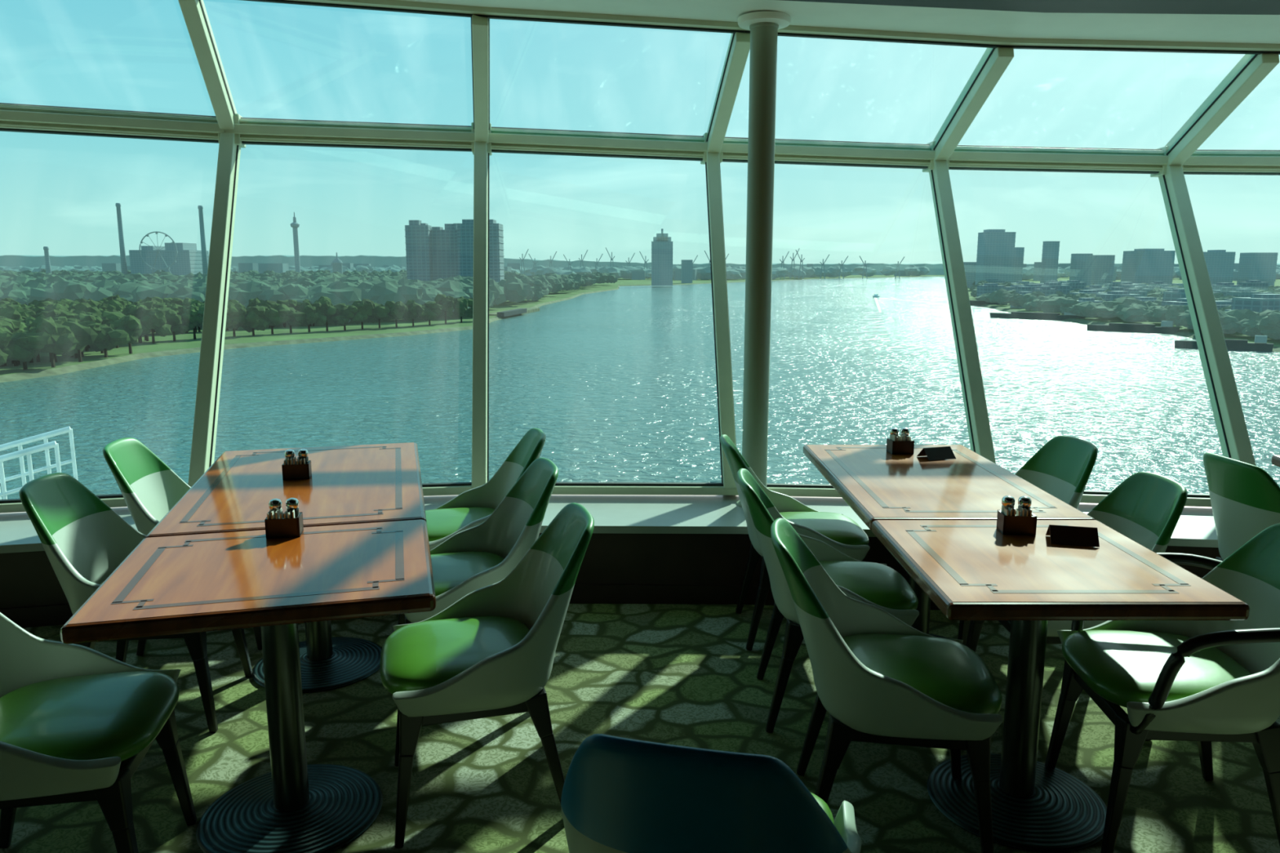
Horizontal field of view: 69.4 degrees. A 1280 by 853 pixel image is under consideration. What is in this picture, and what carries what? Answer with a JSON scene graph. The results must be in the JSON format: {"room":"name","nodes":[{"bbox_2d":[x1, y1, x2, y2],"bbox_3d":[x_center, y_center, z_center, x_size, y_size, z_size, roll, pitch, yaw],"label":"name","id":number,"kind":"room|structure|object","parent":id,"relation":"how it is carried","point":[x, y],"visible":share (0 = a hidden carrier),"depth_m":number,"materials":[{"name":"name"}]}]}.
{"room":"ship interior","nodes":[
{"label":"ship interior","id":0,"kind":"room"},
{"bbox_2d":[0,533,1221,608],"bbox_3d":[0.300,0.683,4.098,10.000,0.350,1.480,0,10,0],"label":"wall","id":1,"kind":"structure","parent":0,"point":[27,579],"depth_m":4.26,"materials":[{"name":"brown wood"}]},
{"bbox_2d":[0,584,940,627],"bbox_3d":[0.295,0.859,3.848,9.825,0.090,0.952,0,10,0],"label":"baseboard","id":2,"kind":"structure","parent":1,"relation":"attached to","point":[51,615],"depth_m":4.29,"materials":[{"name":"brown wood"}]},
{"bbox_2d":[0,494,1217,553],"bbox_3d":[0.300,0.497,4.060,10.000,0.040,1.530,0,10,0],"label":"window sill","id":3,"kind":"structure","parent":1,"relation":"on","point":[1195,526],"depth_m":4.36,"materials":[{"name":"laminate"}]},
{"bbox_2d":[736,22,778,506],"bbox_3d":[0.565,-0.720,4.402,0.170,2.252,0.170,0,10,0],"label":"column","id":4,"kind":"structure","parent":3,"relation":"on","point":[763,35],"depth_m":4.33,"materials":[{"name":"metal"}]},
{"bbox_2d":[737,10,791,30],"bbox_3d":[0.565,-1.841,4.207,0.240,0.033,0.240,0,10,0],"label":"flange","id":5,"kind":"object","parent":4,"relation":"attached to","point":[783,20],"visible":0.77,"depth_m":4.13,"materials":[{"name":"paint"}]},
{"bbox_2d":[0,0,1279,512],"bbox_3d":[0.301,-0.852,4.096,10.027,2.565,1.088,0,10,0],"label":"window frame","id":6,"kind":"structure","parent":1,"relation":"attached to","point":[11,505],"depth_m":4.37,"materials":[{"name":"paint"}]},
{"bbox_2d":[0,102,1279,177],"bbox_3d":[0.421,-1.516,4.840,10.703,0.412,1.408,0,10,0],"label":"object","id":7,"kind":"structure","parent":1,"relation":"attached to","point":[15,117],"depth_m":5.27,"materials":[{"name":"paint"}]},
{"bbox_2d":[187,132,1256,489],"bbox_3d":[0.423,-0.614,4.630,10.652,2.000,2.092,0,10,0],"label":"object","id":8,"kind":"structure","parent":1,"relation":"attached to","point":[1232,430],"depth_m":4.88,"materials":[{"name":"paint"}]},
{"bbox_2d":[177,0,1279,164],"bbox_3d":[0.420,-1.764,4.576,10.638,0.959,1.731,0,10,0],"label":"trim","id":9,"kind":"structure","parent":1,"relation":"attached to","point":[1251,69],"depth_m":4.73,"materials":[{"name":"paint"}]},
{"bbox_2d":[0,603,1279,852],"bbox_3d":[0.295,1.515,0.334,9.832,0.001,8.140,0,10,0],"label":"floor","id":10,"kind":"structure","parent":0,"point":[674,674],"depth_m":2.99,"materials":[{"name":"carpet"}]},
{"bbox_2d":[0,612,196,852],"bbox_3d":[-1.488,0.751,2.274,0.612,0.846,0.545,-2,10,-12],"label":"dining chair","id":11,"kind":"object","parent":10,"relation":"on","point":[77,722],"visible":1,"depth_m":2.24,"materials":[{"name":"green plastic"}]},
{"bbox_2d":[0,671,179,761],"bbox_3d":[-1.406,0.724,2.287,0.444,0.090,0.448,-2,10,-12],"label":"seat cushion","id":12,"kind":"object","parent":11,"relation":"on","point":[73,715],"depth_m":2.25,"materials":[{"name":"green leather"}]},
{"bbox_2d":[18,472,253,733],"bbox_3d":[-1.738,0.586,3.223,0.612,0.846,0.545,-1,10,-8],"label":"dining chair","id":13,"kind":"object","parent":10,"relation":"on","point":[83,540],"visible":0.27,"depth_m":3.17,"materials":[{"name":"green plastic"}]},
{"bbox_2d":[102,437,262,656],"bbox_3d":[-1.858,0.470,3.892,0.612,0.846,0.545,-2,10,-9],"label":"dining chair","id":14,"kind":"object","parent":10,"relation":"on","point":[149,489],"visible":0.19,"depth_m":3.85,"materials":[{"name":"green plastic"}]},
{"bbox_2d":[60,442,435,852],"bbox_3d":[-1.167,0.630,3.232,0.830,0.752,2.080,-3,10,-14],"label":"dining table","id":15,"kind":"object","parent":10,"relation":"on","point":[362,549],"visible":0.98,"depth_m":2.59,"materials":[{"name":"brown wood"}]},
{"bbox_2d":[264,497,303,538],"bbox_3d":[-1.070,0.273,2.778,0.096,0.108,0.070,-2,10,-11],"label":"condiment caddy","id":16,"kind":"object","parent":15,"relation":"on","point":[287,524],"visible":1,"depth_m":2.75,"materials":[{"name":"brown wood"}]},
{"bbox_2d":[281,448,311,479],"bbox_3d":[-1.310,0.142,3.526,0.096,0.108,0.070,-2,10,-12],"label":"condiment caddy","id":17,"kind":"object","parent":15,"relation":"on","point":[293,468],"visible":1,"depth_m":3.50,"materials":[{"name":"brown wood"}]},
{"bbox_2d":[397,457,558,625],"bbox_3d":[-0.603,0.563,3.358,0.612,0.846,0.545,-3,10,-17],"label":"dining chair","id":18,"kind":"object","parent":10,"relation":"on","point":[482,555],"visible":0.54,"depth_m":3.39,"materials":[{"name":"green plastic"}]},
{"bbox_2d":[431,551,503,596],"bbox_3d":[-0.683,0.543,3.329,0.444,0.090,0.448,-3,10,-17],"label":"seat cushion","id":19,"kind":"object","parent":18,"relation":"on","point":[450,569],"depth_m":3.32,"materials":[{"name":"green leather"}]},
{"bbox_2d":[425,427,546,550],"bbox_3d":[-0.712,0.450,4.006,0.612,0.846,0.545,-3,10,-14],"label":"dining chair","id":20,"kind":"object","parent":10,"relation":"on","point":[471,508],"visible":0.3,"depth_m":4.10,"materials":[{"name":"green plastic"}]},
{"bbox_2d":[425,506,495,542],"bbox_3d":[-0.793,0.430,3.981,0.444,0.090,0.448,-3,10,-14],"label":"seat cushion","id":21,"kind":"object","parent":20,"relation":"on","point":[442,522],"depth_m":3.95,"materials":[{"name":"green leather"}]},
{"bbox_2d":[380,502,594,848],"bbox_3d":[-0.442,0.676,2.705,0.612,0.846,0.545,-3,10,-14],"label":"dining chair","id":22,"kind":"object","parent":10,"relation":"on","point":[490,653],"visible":1,"depth_m":2.55,"materials":[{"name":"green plastic"}]},
{"bbox_2d":[380,616,529,693],"bbox_3d":[-0.523,0.656,2.680,0.444,0.090,0.448,-3,10,-14],"label":"seat cushion","id":23,"kind":"object","parent":22,"relation":"on","point":[426,654],"depth_m":2.63,"materials":[{"name":"green leather"}]},
{"bbox_2d":[560,733,861,852],"bbox_3d":[0.130,0.845,1.733,0.545,0.846,0.612,3,10,14],"label":"dining chair","id":24,"kind":"object","parent":10,"relation":"on","point":[620,794],"visible":1,"depth_m":1.43,"materials":[{"name":"green plastic"}]},
{"bbox_2d":[810,792,834,824],"bbox_3d":[0.151,0.807,1.808,0.448,0.090,0.444,3,10,14],"label":"seat cushion","id":25,"kind":"object","parent":24,"relation":"on","point":[824,806],"depth_m":1.88,"materials":[{"name":"green leather"}]},
{"bbox_2d":[720,434,869,650],"bbox_3d":[0.641,0.465,3.918,0.612,0.846,0.545,0,10,0],"label":"dining chair","id":26,"kind":"object","parent":10,"relation":"on","point":[839,531],"visible":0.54,"depth_m":3.79,"materials":[{"name":"green plastic"}]},
{"bbox_2d":[779,511,869,545],"bbox_3d":[0.725,0.441,3.913,0.444,0.090,0.448,0,10,0],"label":"seat cushion","id":27,"kind":"object","parent":26,"relation":"on","point":[840,528],"depth_m":3.85,"materials":[{"name":"green leather"}]},
{"bbox_2d":[737,468,919,733],"bbox_3d":[0.641,0.583,3.240,0.612,0.846,0.545,0,10,3],"label":"dining chair","id":28,"kind":"object","parent":10,"relation":"on","point":[879,585],"visible":0.56,"depth_m":3.10,"materials":[{"name":"green plastic"}]},
{"bbox_2d":[818,560,918,609],"bbox_3d":[0.725,0.560,3.231,0.444,0.090,0.448,0,10,3],"label":"seat cushion","id":29,"kind":"object","parent":28,"relation":"on","point":[879,584],"depth_m":3.16,"materials":[{"name":"green leather"}]},
{"bbox_2d":[770,518,1003,852],"bbox_3d":[0.661,0.701,2.563,0.612,0.846,0.545,1,10,8],"label":"dining chair","id":30,"kind":"object","parent":10,"relation":"on","point":[879,678],"visible":0.99,"depth_m":2.39,"materials":[{"name":"green plastic"}]},
{"bbox_2d":[842,633,1002,714],"bbox_3d":[0.745,0.679,2.548,0.444,0.090,0.448,1,10,8],"label":"seat cushion","id":31,"kind":"object","parent":30,"relation":"on","point":[947,671],"depth_m":2.49,"materials":[{"name":"green leather"}]},
{"bbox_2d":[803,444,1249,852],"bbox_3d":[1.105,0.623,3.275,0.730,0.752,2.020,0,10,0],"label":"dining table","id":32,"kind":"object","parent":10,"relation":"on","point":[937,519],"visible":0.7,"depth_m":2.63,"materials":[{"name":"brown wood"}]},
{"bbox_2d":[886,426,914,454],"bbox_3d":[1.127,0.060,3.999,0.096,0.108,0.070,-1,10,-6],"label":"condiment caddy","id":33,"kind":"object","parent":32,"relation":"on","point":[903,444],"visible":1,"depth_m":3.97,"materials":[{"name":"brown wood"}]},
{"bbox_2d":[916,446,955,460],"bbox_3d":[1.250,0.109,3.896,0.130,0.045,0.091,-3,10,-17],"label":"menu card","id":34,"kind":"object","parent":32,"relation":"on","point":[942,452],"visible":1,"depth_m":3.88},
{"bbox_2d":[996,495,1037,535],"bbox_3d":[1.145,0.267,2.807,0.096,0.108,0.070,1,10,6],"label":"condiment caddy","id":35,"kind":"object","parent":32,"relation":"on","point":[1021,521],"visible":1,"depth_m":2.78,"materials":[{"name":"brown wood"}]},
{"bbox_2d":[1045,524,1099,546],"bbox_3d":[1.270,0.315,2.714,0.130,0.045,0.092,3,10,14],"label":"menu card","id":36,"kind":"object","parent":32,"relation":"on","point":[1060,535],"visible":1,"depth_m":2.69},
{"bbox_2d":[957,435,1097,645],"bbox_3d":[1.529,0.475,3.862,0.612,0.846,0.545,-1,10,-6],"label":"dining chair","id":37,"kind":"object","parent":10,"relation":"on","point":[1063,467],"visible":0.12,"depth_m":3.84,"materials":[{"name":"green plastic"}]},
{"bbox_2d":[965,471,1187,741],"bbox_3d":[1.489,0.590,3.198,0.612,0.846,0.545,0,10,0],"label":"dining chair","id":38,"kind":"object","parent":10,"relation":"on","point":[1146,508],"visible":0.14,"depth_m":3.16,"materials":[{"name":"green plastic"}]},
{"bbox_2d":[1044,523,1279,852],"bbox_3d":[1.529,0.699,2.575,0.612,0.846,0.636,1,10,5],"label":"armchair","id":39,"kind":"object","parent":10,"relation":"on","point":[1205,682],"visible":0.88,"depth_m":2.46,"materials":[{"name":"green plastic"}]},
{"bbox_2d":[1062,630,1252,707],"bbox_3d":[1.445,0.674,2.577,0.444,0.090,0.448,1,10,5],"label":"seat cushion","id":40,"kind":"object","parent":39,"relation":"on","point":[1123,667],"depth_m":2.53,"materials":[{"name":"green leather"}]},
{"bbox_2d":[1203,452,1279,560],"bbox_3d":[2.491,0.528,3.559,0.612,0.846,0.545,-1,10,-6],"label":"dining chair","id":41,"kind":"object","parent":10,"relation":"on","point":[1245,499],"visible":0.56,"depth_m":3.46,"materials":[{"name":"green plastic"}]},
{"bbox_2d":[1271,454,1279,466],"bbox_3d":[2.991,0.666,3.025,0.730,0.752,2.020,1,10,5],"label":"dining table","id":42,"kind":"object","parent":10,"relation":"on","point":[1275,460],"visible":1,"depth_m":3.95,"materials":[{"name":"brown wood"}]},
{"bbox_2d":[402,0,1279,44],"bbox_3d":[0.350,-1.918,3.822,9.800,0.570,1.372,0,10,0],"label":"ceiling soffit","id":43,"kind":"structure","parent":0,"point":[1209,28],"depth_m":4.13,"materials":[{"name":"white paint"}]},
{"bbox_2d":[784,0,1279,14],"bbox_3d":[0.350,-1.362,0.159,9.800,0.770,8.780,0,10,0],"label":"ceiling","id":44,"kind":"structure","parent":0,"point":[1147,6],"depth_m":3.77,"materials":[{"name":"paint"}]},
{"label":"outside","id":45,"kind":"structure","parent":0,"visible":0},
{"bbox_2d":[0,426,77,499],"bbox_3d":[-6.900,0.982,8.671,2.836,1.663,2.013,0,10,0],"label":"railing","id":46,"kind":"object","parent":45,"point":[46,446],"visible":0.32,"depth_m":9.30,"materials":[{"name":"white metal"}]},
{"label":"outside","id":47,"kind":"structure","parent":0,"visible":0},
{"bbox_2d":[846,297,995,342],"bbox_3d":[228.313,-94.143,751.467,267.667,0.020,631.024,0,10,0],"label":"wake","id":48,"kind":"object","parent":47,"point":[875,299],"visible":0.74,"depth_m":714.44,"materials":[{"name":"liquid"}]},
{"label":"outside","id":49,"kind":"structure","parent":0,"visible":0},
{"bbox_2d":[0,276,1279,499],"bbox_3d":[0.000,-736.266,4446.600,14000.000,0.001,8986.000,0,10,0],"label":"river","id":50,"kind":"structure","parent":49,"point":[620,384],"depth_m":262.57,"materials":[{"name":"liquid"}]},
{"bbox_2d":[969,300,999,305],"bbox_3d":[313.900,-114.804,852.939,6.480,6.800,51.000,-6,11,-30],"label":"barge","id":51,"kind":"object","parent":50,"relation":"on","point":[971,302],"visible":0.29,"depth_m":849.66,"materials":[{"name":"grey metal"}]},
{"bbox_2d":[990,311,1085,319],"bbox_3d":[272.000,-77.131,636.189,63.240,6.800,8.035,9,13,42],"label":"barge","id":52,"kind":"object","parent":50,"relation":"on","point":[1023,315],"visible":0.76,"depth_m":632.65,"materials":[{"name":"grey metal"}]},
{"bbox_2d":[1086,320,1179,333],"bbox_3d":[272.950,-55.726,513.035,45.900,6.800,5.832,7,12,36],"label":"barge","id":53,"kind":"object","parent":50,"relation":"on","point":[1165,327],"visible":0.93,"depth_m":509.28,"materials":[{"name":"grey metal"}]},
{"bbox_2d":[1174,335,1273,351],"bbox_3d":[255.150,-36.889,404.660,36.720,6.800,4.666,6,11,31],"label":"barge","id":54,"kind":"object","parent":50,"relation":"on","point":[1260,344],"visible":0.76,"depth_m":399.39,"materials":[{"name":"grey metal"}]},
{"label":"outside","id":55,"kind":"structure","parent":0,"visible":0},
{"bbox_2d":[0,275,944,382],"bbox_3d":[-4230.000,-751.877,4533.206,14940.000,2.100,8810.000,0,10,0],"label":"bank","id":56,"kind":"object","parent":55,"point":[184,343],"visible":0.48,"depth_m":472.33,"materials":[{"name":"plant"}]},
{"bbox_2d":[43,246,51,273],"bbox_3d":[-996.980,-269.305,1556.880,9.200,66.550,9.200,0,10,0],"label":"chimney","id":57,"kind":"object","parent":56,"relation":"on","point":[46,249],"visible":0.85,"depth_m":1552.87,"materials":[{"name":"grey concrete"}]},
{"bbox_2d":[115,203,127,274],"bbox_3d":[-869.000,-304.280,1550.801,9.200,137.550,9.200,0,10,0],"label":"chimney","id":58,"kind":"object","parent":56,"relation":"on","point":[122,254],"visible":0.88,"depth_m":1547.19,"materials":[{"name":"grey concrete"}]},
{"bbox_2d":[138,231,177,273],"bbox_3d":[-757.760,-262.923,1459.506,60.500,88.235,8.444,0,10,0],"label":"wheel","id":59,"kind":"object","parent":56,"relation":"on","point":[156,232],"visible":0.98,"depth_m":1454.87,"materials":[{"name":"grey metal"}]},
{"bbox_2d":[128,242,208,275],"bbox_3d":[-800.000,-275.685,1576.071,101.000,72.550,71.000,0,10,0],"label":"power plant","id":60,"kind":"object","parent":56,"relation":"on","point":[188,260],"visible":0.62,"depth_m":1542.29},
{"bbox_2d":[197,205,208,274],"bbox_3d":[-732.330,-302.310,1551.144,9.200,133.550,9.200,0,10,0],"label":"chimney","id":61,"kind":"object","parent":56,"relation":"on","point":[204,258],"visible":0.93,"depth_m":1547.38,"materials":[{"name":"grey concrete"}]},
{"bbox_2d":[0,293,472,369],"bbox_3d":[-276.835,-49.495,428.044,360.553,20.030,330.173,0,10,0],"label":"trees","id":62,"kind":"object","parent":56,"relation":"on","point":[64,326],"visible":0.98,"depth_m":424.01,"materials":[{"name":"green plant"}]},
{"bbox_2d":[290,212,300,272],"bbox_3d":[-620.500,-320.888,1669.714,16.000,129.550,16.000,0,10,0],"label":"observation tower","id":63,"kind":"structure","parent":56,"relation":"on","point":[295,225],"depth_m":1665.17,"materials":[{"name":"grey concrete"}]},
{"bbox_2d":[0,269,617,322],"bbox_3d":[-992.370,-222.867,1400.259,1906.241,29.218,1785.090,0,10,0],"label":"trees","id":64,"kind":"object","parent":56,"relation":"on","point":[347,287],"visible":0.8,"depth_m":623.22,"materials":[{"name":"green plant"}]},
{"bbox_2d":[332,252,342,273],"bbox_3d":[-580.500,-303.751,1774.191,20.000,60.000,20.000,0,10,0],"label":"domed tower","id":65,"kind":"structure","parent":56,"relation":"on","point":[337,263],"depth_m":1766.73,"materials":[{"name":"grey stone"}]},
{"bbox_2d":[404,220,432,280],"bbox_3d":[-222.775,-167.827,935.073,24.000,79.550,17.100,0,10,0],"label":"apartment tower","id":66,"kind":"structure","parent":56,"relation":"on","point":[418,242],"depth_m":925.90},
{"bbox_2d":[431,223,458,280],"bbox_3d":[-199.755,-168.918,950.108,35.000,76.550,24.800,0,10,0],"label":"apartment tower","id":67,"kind":"structure","parent":56,"relation":"on","point":[444,247],"depth_m":936.59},
{"bbox_2d":[456,219,504,282],"bbox_3d":[-158.860,-166.114,925.221,42.000,79.550,29.700,0,10,0],"label":"apartment tower","id":68,"kind":"structure","parent":56,"relation":"on","point":[465,229],"depth_m":909.77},
{"bbox_2d":[488,307,539,316],"bbox_3d":[-95.930,-86.471,695.767,28.388,4.800,121.296,0,10,0],"label":"jetty","id":69,"kind":"object","parent":56,"relation":"on","point":[518,311],"visible":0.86,"depth_m":672.63,"materials":[{"name":"grey concrete"}]},
{"bbox_2d":[519,248,528,274],"bbox_3d":[-308.449,-432.917,2462.236,25.507,79.033,2.000,0,10,0],"label":"crane","id":70,"kind":"object","parent":56,"relation":"on","point":[522,260],"visible":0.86,"depth_m":2460.36,"materials":[{"name":"grey metal"}]},
{"bbox_2d":[528,253,537,267],"bbox_3d":[-284.070,-427.016,2463.261,25.427,67.089,2.000,0,10,0],"label":"crane","id":71,"kind":"object","parent":56,"relation":"on","point":[535,263],"visible":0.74,"depth_m":2460.36,"materials":[{"name":"grey metal"}]},
{"bbox_2d":[547,251,556,266],"bbox_3d":[-233.440,-429.967,2462.749,25.471,73.059,2.000,0,10,0],"label":"crane","id":72,"kind":"object","parent":56,"relation":"on","point":[550,261],"visible":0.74,"depth_m":2460.07,"materials":[{"name":"grey metal"}]},
{"bbox_2d":[563,253,572,270],"bbox_3d":[-191.574,-426.033,2463.432,25.411,65.100,2.000,0,10,0],"label":"crane","id":73,"kind":"object","parent":56,"relation":"on","point":[569,264],"visible":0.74,"depth_m":2460.97,"materials":[{"name":"grey metal"}]},
{"bbox_2d":[578,249,587,266],"bbox_3d":[-150.946,-431.933,2462.407,25.495,77.041,2.000,0,10,0],"label":"crane","id":74,"kind":"object","parent":56,"relation":"on","point":[581,260],"visible":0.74,"depth_m":2459.16,"materials":[{"name":"grey metal"}]},
{"bbox_2d":[593,253,602,268],"bbox_3d":[-110.930,-427.016,2463.261,25.427,67.089,2.000,0,10,0],"label":"crane","id":75,"kind":"object","parent":56,"relation":"on","point":[602,254],"visible":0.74,"depth_m":2460.36,"materials":[{"name":"grey metal"}]},
{"bbox_2d":[605,247,614,266],"bbox_3d":[-79.046,-434.884,2461.894,25.529,83.017,2.000,0,10,0],"label":"crane","id":76,"kind":"object","parent":56,"relation":"on","point":[611,259],"visible":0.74,"depth_m":2458.56,"materials":[{"name":"grey metal"}]},
{"bbox_2d":[625,253,635,279],"bbox_3d":[-25.933,-428.000,2463.090,25.442,69.079,2.000,0,10,0],"label":"crane","id":77,"kind":"object","parent":56,"relation":"on","point":[634,253],"visible":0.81,"depth_m":2460.36,"materials":[{"name":"grey metal"}]},
{"bbox_2d":[0,255,1279,275],"bbox_3d":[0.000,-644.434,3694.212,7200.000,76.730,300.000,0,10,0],"label":"shoreline","id":78,"kind":"structure","parent":56,"relation":"on","point":[33,261],"depth_m":3545.02,"materials":[{"name":"green plant"}]},
{"bbox_2d":[0,264,1279,279],"bbox_3d":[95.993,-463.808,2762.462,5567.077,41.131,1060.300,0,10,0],"label":"trees","id":79,"kind":"object","parent":56,"relation":"on","point":[624,272],"visible":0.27,"depth_m":2406.60,"materials":[{"name":"green plant"}]},
{"bbox_2d":[639,251,648,279],"bbox_3d":[10.940,-429.967,2462.749,25.470,73.059,2.000,0,10,0],"label":"crane","id":80,"kind":"object","parent":56,"relation":"on","point":[639,251],"visible":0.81,"depth_m":2460.36,"materials":[{"name":"grey metal"}]},
{"bbox_2d":[651,228,673,285],"bbox_3d":[39.010,-298.768,1632.959,38.000,98.550,26.900,0,10,0],"label":"riverside high rise","id":81,"kind":"structure","parent":56,"relation":"on","point":[662,252],"depth_m":1621.05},
{"bbox_2d":[680,259,693,283],"bbox_3d":[95.000,-314.249,1873.866,23.000,46.550,16.400,0,10,0],"label":"riverside high rise","id":82,"kind":"structure","parent":56,"relation":"on","point":[686,267],"depth_m":1866.27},
{"bbox_2d":[102,262,1279,280],"bbox_3d":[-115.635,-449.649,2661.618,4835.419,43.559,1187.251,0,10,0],"label":"warehouses","id":83,"kind":"structure","parent":56,"relation":"on","point":[276,268],"depth_m":2256.66,"materials":[{"name":"grey"}]},
{"bbox_2d":[779,251,789,279],"bbox_3d":[384.060,-429.967,2462.749,25.471,73.059,2.000,0,10,0],"label":"crane","id":84,"kind":"object","parent":56,"relation":"on","point":[782,261],"visible":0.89,"depth_m":2460.36,"materials":[{"name":"grey metal"}]},
{"bbox_2d":[790,248,799,279],"bbox_3d":[411.549,-433.900,2462.065,25.518,81.024,2.000,0,10,0],"label":"crane","id":85,"kind":"object","parent":56,"relation":"on","point":[793,259],"visible":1,"depth_m":2461.57,"materials":[{"name":"grey metal"}]},
{"bbox_2d":[795,249,804,279],"bbox_3d":[425.946,-431.933,2462.407,25.495,77.041,2.000,0,10,0],"label":"crane","id":86,"kind":"object","parent":56,"relation":"on","point":[801,260],"visible":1,"depth_m":2461.57,"materials":[{"name":"grey metal"}]},
{"bbox_2d":[838,255,848,279],"bbox_3d":[541.583,-424.066,2463.774,25.377,61.124,2.000,0,10,0],"label":"crane","id":87,"kind":"object","parent":56,"relation":"on","point":[847,255],"visible":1,"depth_m":2463.37,"materials":[{"name":"grey metal"}]},
{"bbox_2d":[859,255,868,279],"bbox_3d":[595.917,-424.066,2463.774,25.377,61.124,2.000,0,10,0],"label":"crane","id":88,"kind":"object","parent":56,"relation":"on","point":[864,263],"visible":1,"depth_m":2463.37,"materials":[{"name":"grey metal"}]},
{"bbox_2d":[894,256,904,279],"bbox_3d":[691.587,-423.082,2463.945,25.358,59.136,2.000,0,10,0],"label":"crane","id":89,"kind":"object","parent":56,"relation":"on","point":[898,265],"visible":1,"depth_m":2463.37,"materials":[{"name":"grey metal"}]},
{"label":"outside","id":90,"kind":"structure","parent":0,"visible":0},
{"bbox_2d":[967,276,1279,351],"bbox_3d":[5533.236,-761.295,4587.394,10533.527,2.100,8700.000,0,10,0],"label":"bank","id":91,"kind":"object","parent":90,"point":[1184,331],"visible":0.17,"depth_m":583.82,"materials":[{"name":"plant"}]},
{"bbox_2d":[819,254,829,279],"bbox_3d":[491.574,-426.033,2463.432,25.412,65.100,2.000,0,10,0],"label":"crane","id":92,"kind":"object","parent":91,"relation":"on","point":[823,264],"visible":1,"depth_m":2462.77,"materials":[{"name":"grey metal"}]},
{"bbox_2d":[963,262,976,288],"bbox_3d":[528.000,-242.797,1480.288,31.000,40.550,22.000,0,10,0],"label":"office block","id":93,"kind":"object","parent":91,"relation":"on","point":[970,268],"visible":0.29,"depth_m":1469.15,"materials":[{"name":"glass"}]},
{"bbox_2d":[974,229,1015,284],"bbox_3d":[529.200,-248.826,1377.741,45.000,87.550,31.800,0,10,0],"label":"office block","id":94,"kind":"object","parent":91,"relation":"on","point":[995,259],"visible":0.91,"depth_m":1362.73,"materials":[{"name":"glass"}]},
{"bbox_2d":[1012,247,1024,282],"bbox_3d":[572.750,-245.073,1429.143,31.000,62.550,22.000,0,10,0],"label":"office block","id":95,"kind":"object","parent":91,"relation":"on","point":[1019,255],"visible":0.34,"depth_m":1418.05,"materials":[{"name":"grey glass"}]},
{"bbox_2d":[1040,240,1059,283],"bbox_3d":[611.100,-240.452,1379.196,20.000,70.550,14.300,0,10,0],"label":"office block","id":96,"kind":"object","parent":91,"relation":"on","point":[1050,257],"visible":0.81,"depth_m":1372.41,"materials":[{"name":"grey glass"}]},
{"bbox_2d":[1069,253,1093,285],"bbox_3d":[658.000,-231.585,1380.738,25.000,52.550,17.800,0,10,0],"label":"office block","id":97,"kind":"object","parent":91,"relation":"on","point":[1081,264],"visible":0.79,"depth_m":1372.08,"materials":[{"name":"grey glass"}]},
{"bbox_2d":[1090,254,1115,285],"bbox_3d":[698.640,-234.024,1400.613,29.000,50.550,20.600,0,10,0],"label":"office block","id":98,"kind":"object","parent":91,"relation":"on","point":[1103,265],"visible":0.73,"depth_m":1390.62,"materials":[{"name":"glass"}]},
{"bbox_2d":[968,280,1279,339],"bbox_3d":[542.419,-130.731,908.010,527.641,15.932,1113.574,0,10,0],"label":"trees","id":99,"kind":"object","parent":91,"relation":"on","point":[1249,322],"visible":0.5,"depth_m":585.10,"materials":[{"name":"green plant"}]},
{"bbox_2d":[976,279,1279,316],"bbox_3d":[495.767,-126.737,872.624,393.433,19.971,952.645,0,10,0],"label":"houses","id":100,"kind":"structure","parent":91,"relation":"on","point":[1246,298],"depth_m":764.98},
{"bbox_2d":[1120,248,1175,284],"bbox_3d":[757.400,-235.033,1380.138,57.000,59.550,40.200,0,10,0],"label":"office block","id":101,"kind":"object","parent":91,"relation":"on","point":[1140,266],"visible":0.86,"depth_m":1361.40,"materials":[{"name":"glass"}]},
{"bbox_2d":[1203,249,1235,284],"bbox_3d":[837.660,-230.623,1360.605,51.000,57.550,36.000,0,10,0],"label":"office block","id":102,"kind":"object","parent":91,"relation":"on","point":[1220,263],"visible":0.51,"depth_m":1342.59,"materials":[{"name":"grey glass"}]},
{"bbox_2d":[1236,252,1278,286],"bbox_3d":[908.040,-228.652,1360.947,39.000,53.550,27.600,0,10,0],"label":"office block","id":103,"kind":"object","parent":91,"relation":"on","point":[1261,266],"visible":0.82,"depth_m":1348.17,"materials":[{"name":"grey glass"}]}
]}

